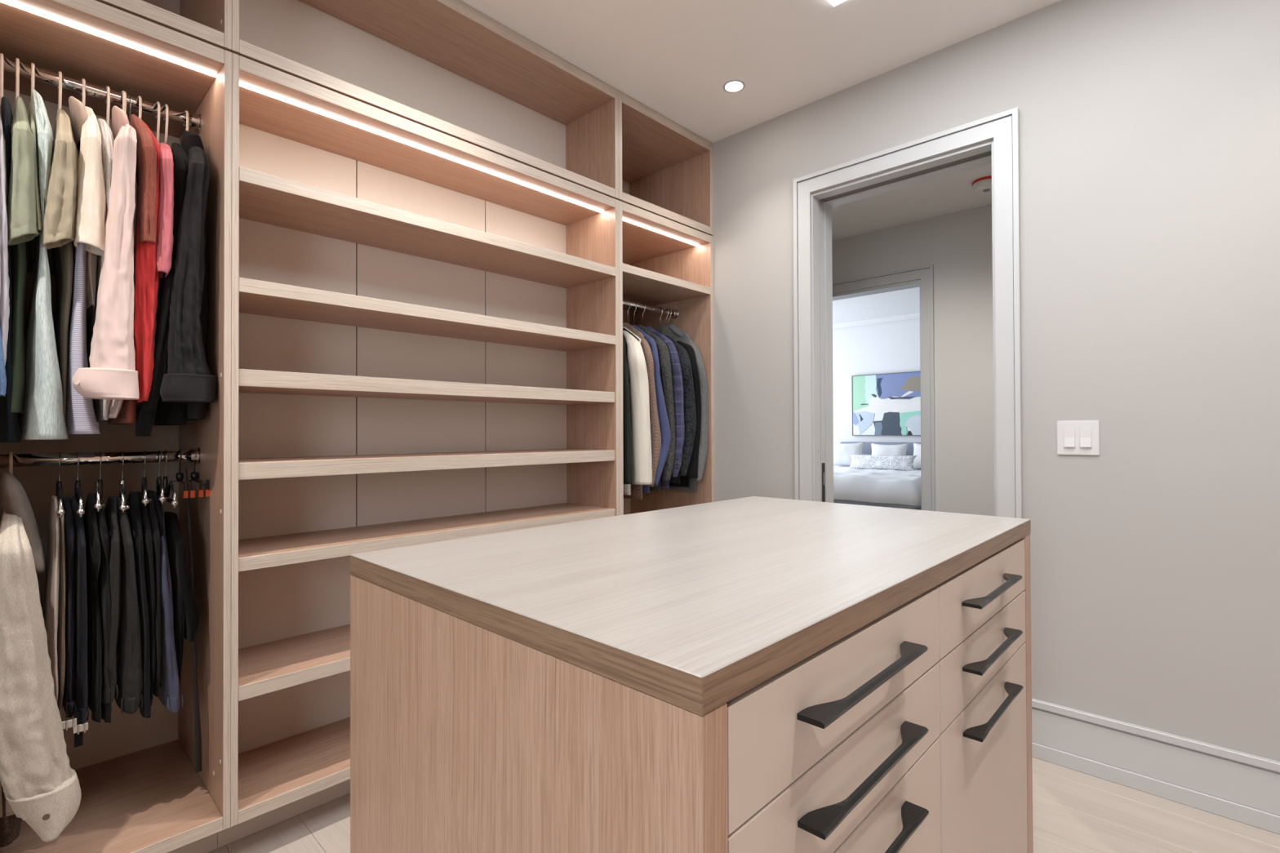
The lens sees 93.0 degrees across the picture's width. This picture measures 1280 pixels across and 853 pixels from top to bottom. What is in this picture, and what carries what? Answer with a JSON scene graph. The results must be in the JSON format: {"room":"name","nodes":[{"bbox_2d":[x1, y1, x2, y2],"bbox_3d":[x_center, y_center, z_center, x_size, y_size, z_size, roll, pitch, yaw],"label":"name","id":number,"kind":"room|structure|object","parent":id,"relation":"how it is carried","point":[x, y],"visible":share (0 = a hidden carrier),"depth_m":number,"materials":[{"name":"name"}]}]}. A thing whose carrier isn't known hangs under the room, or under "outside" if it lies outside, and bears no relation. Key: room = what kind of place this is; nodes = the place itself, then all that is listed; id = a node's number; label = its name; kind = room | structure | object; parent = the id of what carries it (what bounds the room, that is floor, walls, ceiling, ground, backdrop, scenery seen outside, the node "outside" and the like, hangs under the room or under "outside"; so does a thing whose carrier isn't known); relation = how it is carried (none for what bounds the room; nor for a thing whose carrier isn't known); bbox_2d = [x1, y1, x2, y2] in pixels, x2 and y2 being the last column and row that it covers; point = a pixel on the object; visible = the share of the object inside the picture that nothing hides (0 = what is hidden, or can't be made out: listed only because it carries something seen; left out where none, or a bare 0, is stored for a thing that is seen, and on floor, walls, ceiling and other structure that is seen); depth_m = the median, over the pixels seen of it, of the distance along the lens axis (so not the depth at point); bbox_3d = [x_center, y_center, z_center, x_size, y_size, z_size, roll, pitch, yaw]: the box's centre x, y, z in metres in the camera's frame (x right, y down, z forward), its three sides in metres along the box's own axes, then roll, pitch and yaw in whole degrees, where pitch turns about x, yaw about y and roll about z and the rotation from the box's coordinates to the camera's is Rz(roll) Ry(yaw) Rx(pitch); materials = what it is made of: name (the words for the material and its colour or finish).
{"room":"walk-in closet","nodes":[
{"label":"walk-in closet","id":0,"kind":"room"},
{"bbox_2d":[208,757,1279,852],"bbox_3d":[1.297,1.284,3.522,8.200,0.120,10.500,-1,-1,44],"label":"floor","id":1,"kind":"structure","parent":0,"point":[1074,811],"depth_m":1.84,"materials":[{"name":"brown wood"}]},
{"bbox_2d":[0,0,231,852],"bbox_3d":[-1.513,0.096,1.695,0.620,2.247,0.493,-1,-1,44],"label":"bay","id":2,"kind":"object","parent":1,"relation":"on","point":[142,792],"visible":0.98,"depth_m":1.72,"materials":[{"name":"brown wood"}]},
{"bbox_2d":[0,53,3,107],"bbox_3d":[-1.647,-0.849,1.565,0.274,0.212,0.007,-1,-1,44],"label":"hanger","id":3,"kind":"object","parent":2,"relation":"hanging from","point":[1,54],"visible":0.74,"depth_m":1.54,"materials":[{"name":"wood"}]},
{"bbox_2d":[0,107,9,364],"bbox_3d":[-1.620,-0.462,1.537,0.469,0.709,0.034,-1,-1,44],"label":"shirt","id":4,"kind":"object","parent":3,"relation":"hanging from","point":[4,277],"visible":0.81,"depth_m":1.39,"materials":[{"name":"fabric"}]},
{"bbox_2d":[0,96,21,443],"bbox_3d":[-1.616,-0.393,1.547,0.405,0.867,0.053,-1,-1,44],"label":"shirt","id":5,"kind":"object","parent":3,"relation":"hanging from","point":[10,432],"visible":0.51,"depth_m":1.45,"materials":[{"name":"fabric"}]},
{"bbox_2d":[0,327,6,396],"bbox_3d":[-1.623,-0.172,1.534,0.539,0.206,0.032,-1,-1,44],"label":"shirt","id":6,"kind":"object","parent":2,"relation":"hanging from","point":[2,371],"visible":0.99,"depth_m":1.36,"materials":[{"name":"fabric"}]},
{"bbox_2d":[0,786,22,847],"bbox_3d":[-1.621,0.647,1.553,0.321,0.706,0.062,-1,-1,44],"label":"jacket","id":7,"kind":"object","parent":2,"relation":"hanging from","point":[10,826],"visible":0.06,"depth_m":1.45,"materials":[{"name":"fabric"}]},
{"bbox_2d":[8,451,13,475],"bbox_3d":[-1.629,0.171,1.571,0.274,0.212,0.007,-1,-1,44],"label":"hanger","id":8,"kind":"object","parent":2,"relation":"hanging from","point":[11,454],"visible":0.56,"depth_m":1.55,"materials":[{"name":"wood"}]},
{"bbox_2d":[0,471,81,842],"bbox_3d":[-1.573,0.527,1.563,0.620,0.827,0.169,-1,-1,44],"label":"jacket","id":9,"kind":"object","parent":8,"relation":"hanging from","point":[38,782],"visible":1,"depth_m":1.36,"materials":[{"name":"fabric"}]},
{"bbox_2d":[15,57,19,100],"bbox_3d":[-1.627,-0.849,1.586,0.274,0.212,0.007,-1,-1,44],"label":"hanger","id":10,"kind":"object","parent":2,"relation":"hanging from","point":[17,60],"visible":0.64,"depth_m":1.56,"materials":[{"name":"wood"}]},
{"bbox_2d":[6,96,38,414],"bbox_3d":[-1.602,-0.435,1.561,0.467,0.804,0.067,-1,-1,44],"label":"shirt","id":11,"kind":"object","parent":10,"relation":"hanging from","point":[21,213],"visible":0.91,"depth_m":1.44,"materials":[{"name":"fabric"}]},
{"bbox_2d":[30,62,35,88],"bbox_3d":[-1.608,-0.849,1.606,0.274,0.212,0.007,-1,-1,44],"label":"hanger","id":12,"kind":"object","parent":2,"relation":"hanging from","point":[33,65],"visible":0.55,"depth_m":1.58,"materials":[{"name":"wood"}]},
{"bbox_2d":[29,105,42,263],"bbox_3d":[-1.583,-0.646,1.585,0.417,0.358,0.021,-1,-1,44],"label":"shirt","id":13,"kind":"object","parent":12,"relation":"hanging from","point":[39,225],"visible":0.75,"depth_m":1.45,"materials":[{"name":"fabric"}]},
{"bbox_2d":[18,88,68,439],"bbox_3d":[-1.580,-0.417,1.604,0.438,0.899,0.094,-1,-1,44],"label":"shirt","id":14,"kind":"object","parent":12,"relation":"hanging from","point":[42,418],"visible":0.76,"depth_m":1.46,"materials":[{"name":"fabric"}]},
{"bbox_2d":[57,71,62,109],"bbox_3d":[-1.573,-0.849,1.644,0.274,0.212,0.007,-1,-1,44],"label":"hanger","id":15,"kind":"object","parent":2,"relation":"hanging from","point":[60,87],"visible":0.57,"depth_m":1.62,"materials":[{"name":"wood"}]},
{"bbox_2d":[40,108,78,422],"bbox_3d":[-1.550,-0.419,1.612,0.471,0.830,0.072,-1,-1,44],"label":"shirt","id":16,"kind":"object","parent":15,"relation":"hanging from","point":[58,233],"visible":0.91,"depth_m":1.49,"materials":[{"name":"fabric"}]},
{"bbox_2d":[56,452,65,517],"bbox_3d":[-1.552,0.148,1.619,0.337,0.159,0.016,-1,-1,44],"label":"hanger","id":17,"kind":"object","parent":2,"relation":"hanging from","point":[60,511],"visible":0.88,"depth_m":1.53,"materials":[{"name":"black metal"}]},
{"bbox_2d":[43,495,66,711],"bbox_3d":[-1.536,0.456,1.593,0.290,0.543,0.042,-1,-1,44],"label":"trousers","id":18,"kind":"object","parent":17,"relation":"hanging from","point":[55,600],"visible":0.92,"depth_m":1.53,"materials":[{"name":"fabric"}]},
{"bbox_2d":[74,451,84,517],"bbox_3d":[-1.527,0.149,1.645,0.337,0.161,0.016,-1,-1,44],"label":"hanger","id":19,"kind":"object","parent":2,"relation":"hanging from","point":[77,490],"visible":0.85,"depth_m":1.57,"materials":[{"name":"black metal"}]},
{"bbox_2d":[62,496,88,747],"bbox_3d":[-1.509,0.497,1.618,0.052,0.614,0.293,0,-1,-44],"label":"trousers","id":20,"kind":"object","parent":19,"relation":"hanging from","point":[76,686],"visible":0.84,"depth_m":1.53,"materials":[{"name":"fabric"}]},
{"bbox_2d":[65,240,99,434],"bbox_3d":[-1.524,-0.344,1.654,0.400,0.728,0.069,-1,-1,44],"label":"shirt","id":21,"kind":"object","parent":2,"relation":"hanging from","point":[80,415],"visible":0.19,"depth_m":1.52,"materials":[{"name":"fabric"}]},
{"bbox_2d":[80,78,85,105],"bbox_3d":[-1.540,-0.849,1.677,0.274,0.212,0.007,-1,-1,44],"label":"hanger","id":22,"kind":"object","parent":2,"relation":"hanging from","point":[83,95],"visible":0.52,"depth_m":1.65,"materials":[{"name":"wood"}]},
{"bbox_2d":[68,96,106,317],"bbox_3d":[-1.514,-0.586,1.652,0.468,0.548,0.068,-1,-1,44],"label":"shirt","id":23,"kind":"object","parent":22,"relation":"hanging from","point":[91,218],"visible":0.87,"depth_m":1.50,"materials":[{"name":"fabric"}]},
{"bbox_2d":[93,451,105,511],"bbox_3d":[-1.498,0.144,1.675,0.026,0.151,0.338,0,-1,-44],"label":"hanger","id":24,"kind":"object","parent":2,"relation":"hanging from","point":[99,485],"visible":0.84,"depth_m":1.58,"materials":[{"name":"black metal"}]},
{"bbox_2d":[83,493,111,723],"bbox_3d":[-1.478,0.474,1.652,0.291,0.581,0.054,-1,-1,44],"label":"trousers","id":25,"kind":"object","parent":24,"relation":"hanging from","point":[96,534],"visible":0.89,"depth_m":1.57,"materials":[{"name":"fabric"}]},
{"bbox_2d":[105,85,114,141],"bbox_3d":[-1.506,-0.848,1.714,0.274,0.212,0.007,-1,-1,44],"label":"hanger","id":26,"kind":"object","parent":2,"relation":"hanging from","point":[108,102],"visible":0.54,"depth_m":1.69,"materials":[{"name":"wood"}]},
{"bbox_2d":[88,118,113,421],"bbox_3d":[-1.491,-0.427,1.675,0.428,0.823,0.038,-1,-1,43],"label":"shirt","id":27,"kind":"object","parent":26,"relation":"hanging from","point":[101,406],"visible":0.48,"depth_m":1.58,"materials":[{"name":"fabric"}]},
{"bbox_2d":[120,90,126,113],"bbox_3d":[-1.482,-0.849,1.739,0.274,0.213,0.009,-1,-1,44],"label":"hanger","id":28,"kind":"object","parent":2,"relation":"hanging from","point":[123,106],"visible":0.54,"depth_m":1.71,"materials":[{"name":"wood"}]},
{"bbox_2d":[71,105,139,419],"bbox_3d":[-1.482,-0.443,1.684,0.127,0.843,0.519,0,-1,-42],"label":"coat","id":29,"kind":"object","parent":28,"relation":"hanging from","point":[111,373],"visible":0.92,"depth_m":1.52,"materials":[{"name":"fabric"}]},
{"bbox_2d":[119,450,129,512],"bbox_3d":[-1.465,0.148,1.710,0.025,0.159,0.338,0,-1,-45],"label":"hanger","id":30,"kind":"object","parent":2,"relation":"hanging from","point":[123,506],"visible":0.82,"depth_m":1.62,"materials":[{"name":"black metal"}]},
{"bbox_2d":[101,496,142,714],"bbox_3d":[-1.452,0.476,1.684,0.294,0.560,0.105,-1,-1,44],"label":"trousers","id":31,"kind":"object","parent":30,"relation":"hanging from","point":[125,649],"visible":0.76,"depth_m":1.60,"materials":[{"name":"fabric"}]},
{"bbox_2d":[128,93,131,122],"bbox_3d":[-1.462,-0.908,1.739,0.042,0.086,0.003,-1,-1,44],"label":"hanger","id":32,"kind":"object","parent":2,"relation":"hanging from","point":[130,94],"visible":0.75,"depth_m":1.73,"materials":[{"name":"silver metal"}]},
{"bbox_2d":[136,95,142,119],"bbox_3d":[-1.458,-0.848,1.764,0.274,0.212,0.007,-1,-1,44],"label":"hanger","id":33,"kind":"object","parent":2,"relation":"hanging from","point":[140,111],"visible":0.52,"depth_m":1.74,"materials":[{"name":"wood"}]},
{"bbox_2d":[107,114,157,424],"bbox_3d":[-1.446,-0.442,1.722,0.488,0.868,0.077,-1,-1,44],"label":"shirt","id":34,"kind":"object","parent":33,"relation":"hanging from","point":[146,171],"visible":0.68,"depth_m":1.58,"materials":[{"name":"fabric"}]},
{"bbox_2d":[133,120,160,404],"bbox_3d":[-1.435,-0.465,1.737,0.445,0.805,0.068,-1,-1,44],"label":"shirt","id":35,"kind":"object","parent":33,"relation":"hanging from","point":[147,277],"visible":0.48,"depth_m":1.58,"materials":[{"name":"fabric"}]},
{"bbox_2d":[131,450,151,506],"bbox_3d":[-1.433,0.141,1.744,0.027,0.145,0.338,0,-1,-44],"label":"hanger","id":36,"kind":"object","parent":2,"relation":"hanging from","point":[145,500],"visible":0.86,"depth_m":1.64,"materials":[{"name":"black metal"}]},
{"bbox_2d":[125,491,155,718],"bbox_3d":[-1.417,0.483,1.719,0.288,0.596,0.054,-1,-1,44],"label":"trousers","id":37,"kind":"object","parent":36,"relation":"hanging from","point":[138,515],"visible":0.72,"depth_m":1.63,"materials":[{"name":"fabric"}]},
{"bbox_2d":[146,449,168,503],"bbox_3d":[-1.409,0.140,1.769,0.025,0.143,0.338,0,-1,-45],"label":"hanger","id":38,"kind":"object","parent":2,"relation":"hanging from","point":[159,487],"visible":0.81,"depth_m":1.69,"materials":[{"name":"silver metal"}]},
{"bbox_2d":[146,490,163,697],"bbox_3d":[-1.399,0.464,1.736,0.287,0.558,0.037,-1,-1,44],"label":"trousers","id":39,"kind":"object","parent":38,"relation":"hanging from","point":[154,510],"visible":0.49,"depth_m":1.65,"materials":[{"name":"fabric"}]},
{"bbox_2d":[158,500,183,712],"bbox_3d":[-1.383,0.495,1.756,0.289,0.579,0.061,-1,-1,44],"label":"trousers","id":40,"kind":"object","parent":38,"relation":"hanging from","point":[169,686],"visible":0.52,"depth_m":1.66,"materials":[{"name":"fabric"}]},
{"bbox_2d":[155,101,160,144],"bbox_3d":[-1.429,-0.848,1.794,0.274,0.212,0.007,-1,-1,44],"label":"hanger","id":41,"kind":"object","parent":2,"relation":"hanging from","point":[158,117],"visible":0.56,"depth_m":1.77,"materials":[{"name":"wood"}]},
{"bbox_2d":[155,142,173,296],"bbox_3d":[-1.408,-0.575,1.760,0.478,0.485,0.050,-1,-1,44],"label":"shirt","id":42,"kind":"object","parent":41,"relation":"hanging from","point":[165,239],"visible":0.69,"depth_m":1.60,"materials":[{"name":"fabric"}]},
{"bbox_2d":[96,0,231,51],"bbox_3d":[-1.518,-1.283,1.706,0.620,0.496,0.493,-1,-1,44],"label":"upper cabinet","id":43,"kind":"object","parent":2,"relation":"on","point":[209,21],"visible":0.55,"depth_m":1.65,"materials":[{"name":"brown wood"}]},
{"bbox_2d":[163,104,168,144],"bbox_3d":[-1.416,-0.848,1.808,0.274,0.212,0.007,-1,-1,44],"label":"hanger","id":44,"kind":"object","parent":2,"relation":"hanging from","point":[166,119],"visible":0.52,"depth_m":1.79,"materials":[{"name":"wood"}]},
{"bbox_2d":[134,142,188,436],"bbox_3d":[-1.404,-0.400,1.765,0.422,0.856,0.118,-1,-1,44],"label":"shirt","id":45,"kind":"object","parent":44,"relation":"hanging from","point":[154,411],"visible":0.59,"depth_m":1.63,"materials":[{"name":"fabric"}]},
{"bbox_2d":[162,449,177,507],"bbox_3d":[-1.396,0.147,1.783,0.337,0.156,0.016,-1,-1,44],"label":"hanger","id":46,"kind":"object","parent":2,"relation":"hanging from","point":[167,487],"visible":0.84,"depth_m":1.74,"materials":[{"name":"black metal"}]},
{"bbox_2d":[164,511,199,687],"bbox_3d":[-1.356,0.505,1.784,0.288,0.505,0.068,-1,-1,44],"label":"trousers","id":47,"kind":"object","parent":2,"relation":"hanging from","point":[185,610],"visible":0.68,"depth_m":1.70,"materials":[{"name":"fabric"}]},
{"bbox_2d":[172,449,195,498],"bbox_3d":[-1.374,0.137,1.813,0.267,0.135,0.027,-1,-1,44],"label":"hanger","id":48,"kind":"object","parent":2,"relation":"hanging from","point":[180,476],"visible":0.84,"depth_m":1.73,"materials":[{"name":"black plastic"}]},
{"bbox_2d":[184,466,201,773],"bbox_3d":[-1.295,0.549,1.750,0.105,0.860,0.017,-1,-1,33],"label":"belt","id":49,"kind":"object","parent":48,"relation":"hanging from","point":[197,737],"visible":0.83,"depth_m":1.72,"materials":[{"name":"black leather"}]},
{"bbox_2d":[182,110,189,130],"bbox_3d":[-1.382,-0.848,1.843,0.274,0.212,0.007,-1,-1,44],"label":"hanger","id":50,"kind":"object","parent":2,"relation":"hanging from","point":[186,125],"visible":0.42,"depth_m":1.82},
{"bbox_2d":[160,130,216,420],"bbox_3d":[-1.376,-0.436,1.795,0.518,0.832,0.126,-1,-1,44],"label":"jacket","id":51,"kind":"object","parent":50,"relation":"hanging from","point":[188,379],"visible":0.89,"depth_m":1.63,"materials":[{"name":"fabric"}]},
{"bbox_2d":[187,454,209,497],"bbox_3d":[-1.349,0.137,1.839,0.267,0.135,0.027,-1,-1,44],"label":"hanger","id":52,"kind":"object","parent":2,"relation":"hanging from","point":[194,475],"visible":0.77,"depth_m":1.75,"materials":[{"name":"black plastic"}]},
{"bbox_2d":[217,52,619,848],"bbox_3d":[-0.736,0.098,2.324,0.362,2.247,1.489,-1,-1,44],"label":"bay","id":53,"kind":"object","parent":1,"relation":"on","point":[425,322],"visible":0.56,"depth_m":2.17,"materials":[{"name":"brown wood"}]},
{"bbox_2d":[231,0,618,199],"bbox_3d":[-0.740,-1.280,2.335,0.360,0.496,1.489,-1,-1,44],"label":"upper cabinet","id":54,"kind":"object","parent":53,"relation":"on","point":[446,67],"visible":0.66,"depth_m":2.38,"materials":[{"name":"brown wood"}]},
{"bbox_2d":[618,200,714,515],"bbox_3d":[-0.071,0.103,3.209,0.620,2.247,0.709,-1,-1,44],"label":"bay","id":55,"kind":"object","parent":1,"relation":"on","point":[664,263],"visible":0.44,"depth_m":3.26,"materials":[{"name":"brown wood"}]},
{"bbox_2d":[659,306,662,333],"bbox_3d":[0.100,-0.531,3.329,0.238,0.246,0.022,-1,-1,44],"label":"hanger","id":56,"kind":"object","parent":55,"relation":"hanging from","point":[660,307],"visible":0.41,"depth_m":3.32,"materials":[{"name":"silver metal"}]},
{"bbox_2d":[617,90,713,235],"bbox_3d":[-0.076,-1.276,3.221,0.620,0.496,0.709,-1,-1,44],"label":"cabinet","id":57,"kind":"object","parent":55,"relation":"on","point":[665,169],"visible":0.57,"depth_m":3.26,"materials":[{"name":"brown wood"}]},
{"bbox_2d":[622,263,710,310],"bbox_3d":[-0.070,-0.722,3.210,0.604,0.037,0.661,-1,-1,44],"label":"shelf","id":58,"kind":"object","parent":55,"relation":"attached to","point":[640,285],"depth_m":3.14,"materials":[{"name":"brown wood"}]},
{"bbox_2d":[664,335,696,483],"bbox_3d":[0.094,-0.097,3.284,0.125,0.793,0.508,0,-1,-43],"label":"blazer","id":59,"kind":"object","parent":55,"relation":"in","point":[689,399],"visible":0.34,"depth_m":3.12,"materials":[{"name":"fabric"}]},
{"bbox_3d":[0.003,-0.547,3.229,0.238,0.216,0.022,-1,-1,44],"label":"hanger","id":60,"kind":"object","parent":55,"relation":"hanging from","visible":0},
{"bbox_2d":[644,326,684,488],"bbox_3d":[0.037,-0.102,3.224,0.087,0.845,0.500,0,-1,-45],"label":"blazer","id":61,"kind":"object","parent":60,"relation":"hanging from","point":[677,377],"visible":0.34,"depth_m":3.06,"materials":[{"name":"fabric"}]},
{"bbox_3d":[0.150,-0.535,3.382,0.238,0.238,0.022,-1,-1,44],"label":"hanger","id":62,"kind":"object","parent":55,"relation":"hanging from","visible":0},
{"bbox_2d":[669,341,701,487],"bbox_3d":[0.136,-0.089,3.335,0.485,0.824,0.115,-1,-1,44],"label":"blazer","id":63,"kind":"object","parent":62,"relation":"hanging from","point":[692,472],"visible":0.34,"depth_m":3.17,"materials":[{"name":"fabric"}]},
{"bbox_3d":[0.133,-0.563,3.365,0.238,0.181,0.022,-1,-1,44],"label":"hanger","id":64,"kind":"object","parent":55,"relation":"hanging from","visible":0},
{"bbox_2d":[655,324,708,492],"bbox_3d":[0.165,-0.102,3.365,0.488,0.914,0.108,-1,-1,44],"label":"blazer","id":65,"kind":"object","parent":64,"relation":"hanging from","point":[671,331],"visible":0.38,"depth_m":3.21,"materials":[{"name":"fabric"}]},
{"bbox_3d":[-0.120,-0.534,3.098,0.238,0.242,0.022,-1,-1,44],"label":"hanger","id":66,"kind":"object","parent":55,"relation":"hanging from","visible":0},
{"bbox_2d":[622,327,652,495],"bbox_3d":[-0.143,-0.085,3.037,0.525,0.830,0.151,-1,-1,44],"label":"blazer","id":67,"kind":"object","parent":66,"relation":"hanging from","point":[641,442],"visible":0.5,"depth_m":2.84,"materials":[{"name":"fabric"}]},
{"bbox_2d":[349,496,1033,852],"bbox_3d":[0.254,0.731,1.400,0.910,0.960,1.438,-1,-1,44],"label":"base cabinet","id":68,"kind":"object","parent":1,"relation":"on","point":[752,674],"visible":1,"depth_m":0.92,"materials":[{"name":"brown wood"}]},
{"bbox_2d":[349,496,1031,715],"bbox_3d":[0.240,0.270,1.415,0.875,0.039,1.438,-1,-1,44],"label":"countertop","id":69,"kind":"structure","parent":68,"relation":"on","point":[691,608],"depth_m":1.00,"materials":[{"name":"brown wood"}]},
{"bbox_2d":[833,441,921,510],"bbox_3d":[2.843,0.731,7.438,1.790,1.040,2.140,-1,-1,44],"label":"bed","id":70,"kind":"object","parent":1,"relation":"on","point":[867,448],"visible":0.07,"depth_m":6.72,"materials":[{"name":"fabric"}]},
{"bbox_2d":[833,465,921,506],"bbox_3d":[2.745,0.666,7.328,1.840,0.280,1.904,-1,-1,44],"label":"duvet","id":71,"kind":"object","parent":70,"relation":"on","point":[864,485],"visible":0.55,"depth_m":6.42,"materials":[{"name":"fabric"}]},
{"bbox_2d":[833,442,864,466],"bbox_3d":[2.848,0.389,8.421,0.501,0.349,0.197,-1,-1,36],"label":"pillow","id":72,"kind":"object","parent":71,"relation":"on","point":[842,452],"visible":0.66,"depth_m":8.35,"materials":[{"name":"fabric"}]},
{"bbox_2d":[848,453,916,471],"bbox_3d":[3.105,0.462,7.810,0.880,0.201,0.133,-1,-1,44],"label":"lumbar cushion","id":73,"kind":"object","parent":71,"relation":"on","point":[905,463],"visible":1,"depth_m":7.74,"materials":[{"name":"white fabric"}]},
{"bbox_2d":[871,443,908,456],"bbox_3d":[3.286,0.389,8.030,0.500,0.339,0.188,-1,-1,44],"label":"pillow","id":74,"kind":"object","parent":71,"relation":"on","point":[877,449],"visible":0.4,"depth_m":7.97,"materials":[{"name":"fabric"}]},
{"bbox_2d":[913,442,920,469],"bbox_3d":[3.668,0.380,7.642,0.506,0.349,0.194,-1,-1,44],"label":"pillow","id":75,"kind":"object","parent":71,"relation":"on","point":[917,446],"visible":0.14,"depth_m":7.72,"materials":[{"name":"fabric"}]},
{"bbox_2d":[459,0,1060,324],"bbox_3d":[0.877,-1.574,3.805,7.250,0.100,10.350,-1,-1,44],"label":"ceiling","id":76,"kind":"structure","parent":0,"point":[674,58],"depth_m":2.48,"materials":[{"name":"paint"}]},
{"bbox_2d":[722,79,745,93],"bbox_3d":[0.423,-1.529,2.728,0.100,0.004,0.100,-1,-1,44],"label":"recessed light","id":77,"kind":"object","parent":76,"relation":"in","point":[731,85],"visible":1,"depth_m":2.72,"materials":[{"name":"plastic"}]},
{"bbox_2d":[828,0,845,6],"bbox_3d":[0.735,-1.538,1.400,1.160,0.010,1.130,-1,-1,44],"label":"recessed light","id":78,"kind":"object","parent":76,"relation":"attached to","point":[833,2],"visible":1,"depth_m":2.18,"materials":[{"name":"ceramic"}]},
{"bbox_2d":[972,175,991,193],"bbox_3d":[2.158,-1.497,3.779,0.160,0.064,0.160,-1,-1,44],"label":"smoke detector","id":79,"kind":"object","parent":76,"relation":"attached to","point":[984,184],"visible":0.77,"depth_m":3.75,"materials":[{"name":"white plastic"}]},
{"bbox_2d":[832,318,920,466],"bbox_3d":[4.253,-0.129,7.660,6.800,2.752,0.100,-1,-1,44],"label":"wall","id":80,"kind":"structure","parent":0,"point":[889,347],"depth_m":8.58,"materials":[{"name":"paint"}]},
{"bbox_2d":[832,312,919,328],"bbox_3d":[4.183,-1.478,7.602,6.600,0.055,0.090,-1,-1,44],"label":"trim","id":81,"kind":"structure","parent":80,"relation":"attached to","point":[912,316],"depth_m":8.43,"materials":[{"name":"paint"}]},
{"bbox_2d":[851,371,920,435],"bbox_3d":[3.580,-0.304,8.199,1.471,0.856,0.044,-1,-1,44],"label":"painting","id":82,"kind":"object","parent":80,"relation":"attached to","point":[889,404],"visible":0.73,"depth_m":8.35,"materials":[{"name":"multicoloured paint"}]},
{"bbox_2d":[831,204,994,515],"bbox_3d":[2.453,-0.150,4.210,5.550,2.752,0.140,-1,-1,44],"label":"wall","id":83,"kind":"structure","parent":0,"point":[958,244],"depth_m":4.31,"materials":[{"name":"paint"}]},
{"bbox_2d":[832,264,935,511],"bbox_3d":[1.741,0.031,4.870,1.221,2.405,0.164,-1,-1,44],"label":"trim","id":84,"kind":"structure","parent":83,"relation":"attached to","point":[926,273],"depth_m":4.44,"materials":[{"name":"wood"}]},
{"bbox_2d":[711,0,1279,761],"bbox_3d":[1.422,-0.161,2.417,4.170,2.752,0.198,-1,-1,44],"label":"wall","id":85,"kind":"structure","parent":0,"point":[1149,130],"depth_m":2.07,"materials":[{"name":"paint"}]},
{"bbox_2d":[811,140,996,516],"bbox_3d":[1.158,0.058,2.667,0.775,2.320,0.198,-1,-1,44],"label":"door frame","id":86,"kind":"structure","parent":85,"relation":"in","point":[982,154],"depth_m":2.88,"materials":[{"name":"wood"}]},
{"bbox_2d":[792,106,1022,518],"bbox_3d":[1.084,0.015,2.583,0.933,2.405,0.026,-1,-1,44],"label":"trim","id":87,"kind":"structure","parent":85,"relation":"attached to","point":[1002,127],"depth_m":2.32,"materials":[{"name":"wood"}]},
{"bbox_2d":[1057,420,1099,455],"bbox_3d":[1.549,0.040,2.148,0.122,0.123,0.013,-1,-1,44],"label":"light switch","id":88,"kind":"object","parent":85,"relation":"attached to","point":[1077,437],"visible":1,"depth_m":2.15,"materials":[{"name":"white plastic"}]},
{"bbox_2d":[1031,697,1279,834],"bbox_3d":[2.109,1.101,1.605,1.877,0.208,0.023,-1,-1,44],"label":"baseboard","id":89,"kind":"structure","parent":85,"relation":"attached to","point":[1242,787],"depth_m":1.98,"materials":[{"name":"wood"}]},
{"bbox_3d":[-0.112,-0.546,3.108,0.238,0.217,0.022,-1,-1,44],"label":"hanger","id":90,"kind":"object","parent":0,"visible":0},
{"bbox_2d":[622,322,661,499],"bbox_3d":[-0.098,-0.083,3.089,0.490,0.882,0.091,-1,-1,42],"label":"blazer","id":91,"kind":"object","parent":90,"relation":"hanging from","point":[655,437],"visible":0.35,"depth_m":2.93,"materials":[{"name":"fabric"}]},
{"bbox_3d":[-0.074,-0.543,3.147,0.238,0.223,0.022,-1,-1,44],"label":"hanger","id":92,"kind":"object","parent":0,"visible":0},
{"bbox_2d":[631,324,671,493],"bbox_3d":[-0.050,-0.092,3.138,0.489,0.851,0.114,-1,-1,44],"label":"blazer","id":93,"kind":"object","parent":92,"relation":"hanging from","point":[664,427],"visible":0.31,"depth_m":2.97,"materials":[{"name":"fabric"}]},
{"bbox_3d":[-0.041,-0.547,3.182,0.238,0.216,0.022,-1,-1,44],"label":"hanger","id":94,"kind":"object","parent":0,"visible":0},
{"bbox_2d":[635,324,675,491],"bbox_3d":[-0.009,-0.099,3.172,0.091,0.852,0.497,0,-1,-45],"label":"blazer","id":95,"kind":"object","parent":94,"relation":"hanging from","point":[663,351],"visible":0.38,"depth_m":3.02,"materials":[{"name":"fabric"}]},
{"bbox_3d":[-0.127,-0.532,3.092,0.238,0.246,0.022,-1,-1,44],"label":"hanger","id":96,"kind":"object","parent":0,"visible":0},
{"bbox_2d":[622,327,639,484],"bbox_3d":[-0.172,-0.091,3.013,0.482,0.809,0.208,-1,-1,44],"label":"blazer","id":97,"kind":"object","parent":96,"relation":"hanging from","point":[627,455],"visible":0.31,"depth_m":2.80,"materials":[{"name":"fabric"}]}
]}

